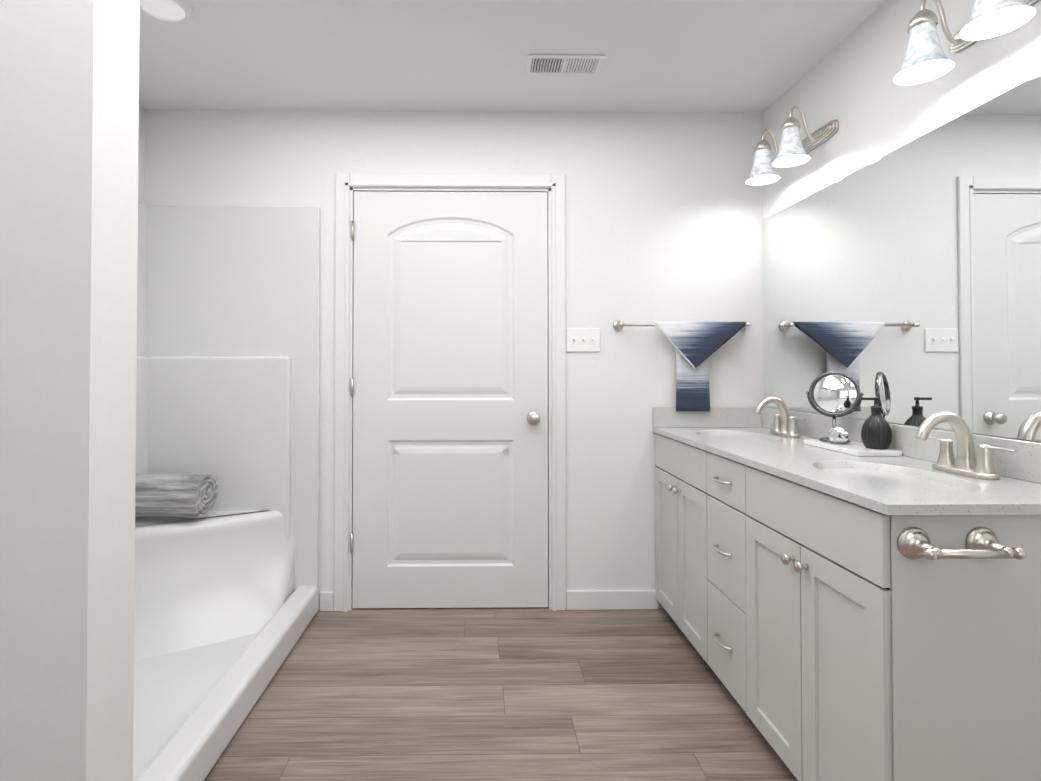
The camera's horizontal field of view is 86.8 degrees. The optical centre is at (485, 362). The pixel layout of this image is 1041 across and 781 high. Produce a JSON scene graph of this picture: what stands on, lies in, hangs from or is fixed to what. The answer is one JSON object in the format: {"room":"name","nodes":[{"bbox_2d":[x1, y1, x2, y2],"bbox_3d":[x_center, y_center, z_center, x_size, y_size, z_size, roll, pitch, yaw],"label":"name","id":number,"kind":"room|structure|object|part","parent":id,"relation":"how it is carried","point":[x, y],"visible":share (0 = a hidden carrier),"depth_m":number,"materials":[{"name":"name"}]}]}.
{"room":"bathroom","nodes":[
{"label":"bathroom","id":0,"kind":"room"},
{"bbox_2d":[0,0,139,780],"bbox_3d":[-1.202,-0.039,1.120,0.885,2.440,0.143,0,-1,-1],"label":"wall","id":1,"kind":"structure","parent":0,"point":[69,107],"depth_m":1.06,"materials":[{"name":"paint"}]},
{"bbox_2d":[138,105,144,203],"bbox_3d":[-1.695,-0.049,0.374,0.120,2.440,4.590,0,-1,-1],"label":"wall","id":2,"kind":"structure","parent":0,"point":[141,172],"depth_m":2.66,"materials":[{"name":"paint"}]},
{"bbox_2d":[145,109,763,609],"bbox_3d":[-0.147,-0.015,2.759,3.278,2.440,0.140,0,-1,-1],"label":"wall","id":3,"kind":"structure","parent":0,"point":[663,217],"depth_m":2.70,"materials":[{"name":"paint"}]},
{"bbox_2d":[350,191,547,607],"bbox_3d":[-0.177,0.178,2.672,0.962,2.035,0.106,0,-1,-1],"label":"door leaf","id":4,"kind":"structure","parent":3,"relation":"in","point":[449,386],"depth_m":2.69,"materials":[{"name":"white wood"}]},
{"bbox_3d":[0.233,0.273,2.659,0.066,0.066,0.071,0,-1,-1],"label":"knob","id":5,"kind":"part","parent":4,"relation":"part of","materials":[{"name":"silver metal"}]},
{"bbox_2d":[334,173,565,611],"bbox_3d":[-0.173,0.140,2.736,1.124,2.129,0.141,0,-1,-1],"label":"door frame","id":6,"kind":"structure","parent":3,"relation":"attached to","point":[347,185],"depth_m":2.68,"materials":[{"name":"white wood"}]},
{"bbox_2d":[566,328,599,351],"bbox_3d":[0.477,-0.110,2.688,0.166,0.118,0.019,0,-1,-1],"label":"switch plate","id":7,"kind":"object","parent":3,"relation":"attached to","point":[582,339],"visible":1,"depth_m":2.69,"materials":[{"name":"white plastic"}]},
{"bbox_2d":[566,590,658,609],"bbox_3d":[0.617,1.157,2.676,0.452,0.092,0.013,0,-1,-1],"label":"baseboard","id":8,"kind":"structure","parent":3,"relation":"attached to","point":[609,599],"depth_m":2.67,"materials":[{"name":"white wood"}]},
{"bbox_2d":[613,320,749,410],"bbox_3d":[0.955,0.015,2.661,0.661,0.444,0.082,0,-1,-1],"label":"towel rail","id":9,"kind":"object","parent":3,"relation":"attached to","point":[696,344],"visible":1,"depth_m":2.63,"materials":[{"name":"blue fabric"}]},
{"bbox_2d":[204,607,797,780],"bbox_3d":[-0.117,1.232,0.437,3.278,0.120,4.710,0,-1,-1],"label":"floor","id":10,"kind":"structure","parent":0,"point":[466,694],"depth_m":1.90,"materials":[{"name":"brown wood"}]},
{"bbox_2d":[133,201,320,780],"bbox_3d":[-1.224,0.214,1.931,0.857,1.958,1.477,0,-1,-1],"label":"shower","id":11,"kind":"object","parent":10,"relation":"on","point":[226,601],"visible":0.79,"depth_m":2.60,"materials":[{"name":"white plastic"}]},
{"bbox_2d":[135,474,217,517],"bbox_3d":[-1.414,0.592,2.446,0.358,0.181,0.189,0,19,3],"label":"towel","id":12,"kind":"object","parent":11,"relation":"in","point":[179,495],"visible":0.73,"depth_m":2.37,"materials":[{"name":"grey fabric"}]},
{"bbox_2d":[652,396,1040,780],"bbox_3d":[1.092,0.665,1.893,0.577,1.055,1.599,0,-1,-1],"label":"bathroom vanity","id":13,"kind":"object","parent":10,"relation":"on","point":[837,616],"visible":1,"depth_m":1.36,"materials":[{"name":"grey wood"}]},
{"bbox_3d":[0.839,0.825,2.531,0.019,0.636,0.301,0,-1,-1],"label":"door","id":14,"kind":"part","parent":13,"relation":"part of","materials":[{"name":"grey wood"}]},
{"bbox_3d":[0.842,0.821,2.226,0.019,0.636,0.301,0,-1,-1],"label":"door","id":15,"kind":"part","parent":13,"relation":"part of","materials":[{"name":"grey wood"}]},
{"bbox_3d":[0.846,0.415,1.928,0.019,0.156,0.298,0,-1,-1],"label":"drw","id":16,"kind":"part","parent":13,"relation":"part of","materials":[{"name":"grey wood"}]},
{"bbox_3d":[0.846,0.977,1.920,0.019,0.316,0.298,0,-1,-1],"label":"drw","id":17,"kind":"part","parent":13,"relation":"part of","materials":[{"name":"grey wood"}]},
{"bbox_3d":[0.846,0.657,1.924,0.019,0.316,0.298,0,-1,-1],"label":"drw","id":18,"kind":"part","parent":13,"relation":"part of","materials":[{"name":"grey wood"}]},
{"bbox_3d":[0.850,0.812,1.620,0.019,0.636,0.299,0,-1,-1],"label":"door","id":19,"kind":"part","parent":13,"relation":"part of","materials":[{"name":"grey wood"}]},
{"bbox_2d":[652,407,1040,514],"bbox_3d":[1.103,0.322,1.923,0.553,0.228,1.549,0,-1,-1],"label":"countertop","id":20,"kind":"structure","parent":13,"relation":"on","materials":[{"name":"stone"}]},
{"bbox_2d":[754,396,805,437],"bbox_3d":[1.235,0.229,2.364,0.161,0.170,0.266,0,-1,-1],"label":"faucet","id":21,"kind":"object","parent":20,"relation":"on","point":[785,425],"depth_m":2.35,"materials":[{"name":"silver metal"}]},
{"bbox_2d":[804,372,901,455],"bbox_3d":[1.280,0.170,1.936,0.149,0.274,0.302,0,-1,-1],"label":"tray","id":22,"kind":"object","parent":20,"relation":"on","point":[833,395],"visible":1,"depth_m":1.98,"materials":[{"name":"white"}]},
{"bbox_2d":[806,372,863,442],"bbox_3d":[1.284,0.162,2.025,0.139,0.256,0.125,0,-1,-1],"label":"makeup mirror","id":23,"kind":"object","parent":22,"relation":"on","point":[832,394],"depth_m":2.02,"materials":[{"name":"silver metal"}]},
{"bbox_2d":[861,397,891,448],"bbox_3d":[1.304,0.202,1.840,0.091,0.170,0.085,0,-1,-1],"label":"soap dispenser","id":24,"kind":"object","parent":22,"relation":"on","point":[876,433],"depth_m":1.82,"materials":[{"name":"black ceramic"}]},
{"bbox_2d":[915,411,1015,479],"bbox_3d":[1.246,0.216,1.489,0.161,0.170,0.266,0,-1,-1],"label":"faucet","id":25,"kind":"object","parent":20,"relation":"on","point":[965,466],"depth_m":1.48,"materials":[{"name":"silver metal"}]},
{"bbox_3d":[0.854,0.808,1.317,0.019,0.636,0.299,0,-1,-1],"label":"door","id":26,"kind":"part","parent":13,"relation":"part of","materials":[{"name":"grey wood"}]},
{"bbox_2d":[139,0,886,112],"bbox_3d":[-0.117,-1.328,0.473,3.278,0.120,4.710,0,-1,-1],"label":"ceiling","id":27,"kind":"structure","parent":0,"point":[711,56],"depth_m":2.21,"materials":[{"name":"paint"}]},
{"bbox_2d":[140,0,192,22],"bbox_3d":[-1.125,-1.236,1.914,0.188,0.022,0.188,0,-1,-1],"label":"recessed light","id":28,"kind":"object","parent":27,"relation":"in","point":[174,11],"visible":1,"depth_m":1.92,"materials":[{"name":"white plastic"}]},
{"bbox_2d":[525,54,604,75],"bbox_3d":[0.325,-1.238,2.292,0.315,0.008,0.150,0,-1,-1],"label":"ceiling vent","id":29,"kind":"object","parent":27,"relation":"in","point":[571,65],"visible":1,"depth_m":2.29,"materials":[{"name":"white plastic"}]},
{"bbox_2d":[763,0,1040,441],"bbox_3d":[1.462,-0.049,0.415,0.120,2.440,4.590,0,-1,-1],"label":"wall","id":30,"kind":"structure","parent":0,"point":[862,98],"depth_m":1.92,"materials":[{"name":"paint"}]},
{"bbox_2d":[745,105,838,184],"bbox_3d":[1.268,-0.923,2.330,0.216,0.229,0.370,0,-1,-1],"label":"sconce","id":31,"kind":"object","parent":30,"relation":"attached to","point":[794,149],"visible":1,"depth_m":2.25,"materials":[{"name":"white glass"}]},
{"bbox_2d":[762,73,1040,441],"bbox_3d":[1.379,-0.253,1.936,0.006,0.918,1.544,0,-1,-1],"label":"wall mirror","id":32,"kind":"object","parent":30,"relation":"attached to","point":[903,283],"visible":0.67,"depth_m":1.72,"materials":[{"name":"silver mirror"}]},
{"bbox_2d":[892,0,1039,85],"bbox_3d":[1.280,-0.936,1.450,0.216,0.229,0.370,0,-1,-1],"label":"sconce","id":33,"kind":"object","parent":30,"relation":"attached to","point":[926,59],"visible":1,"depth_m":1.52,"materials":[{"name":"white glass"}]}
]}

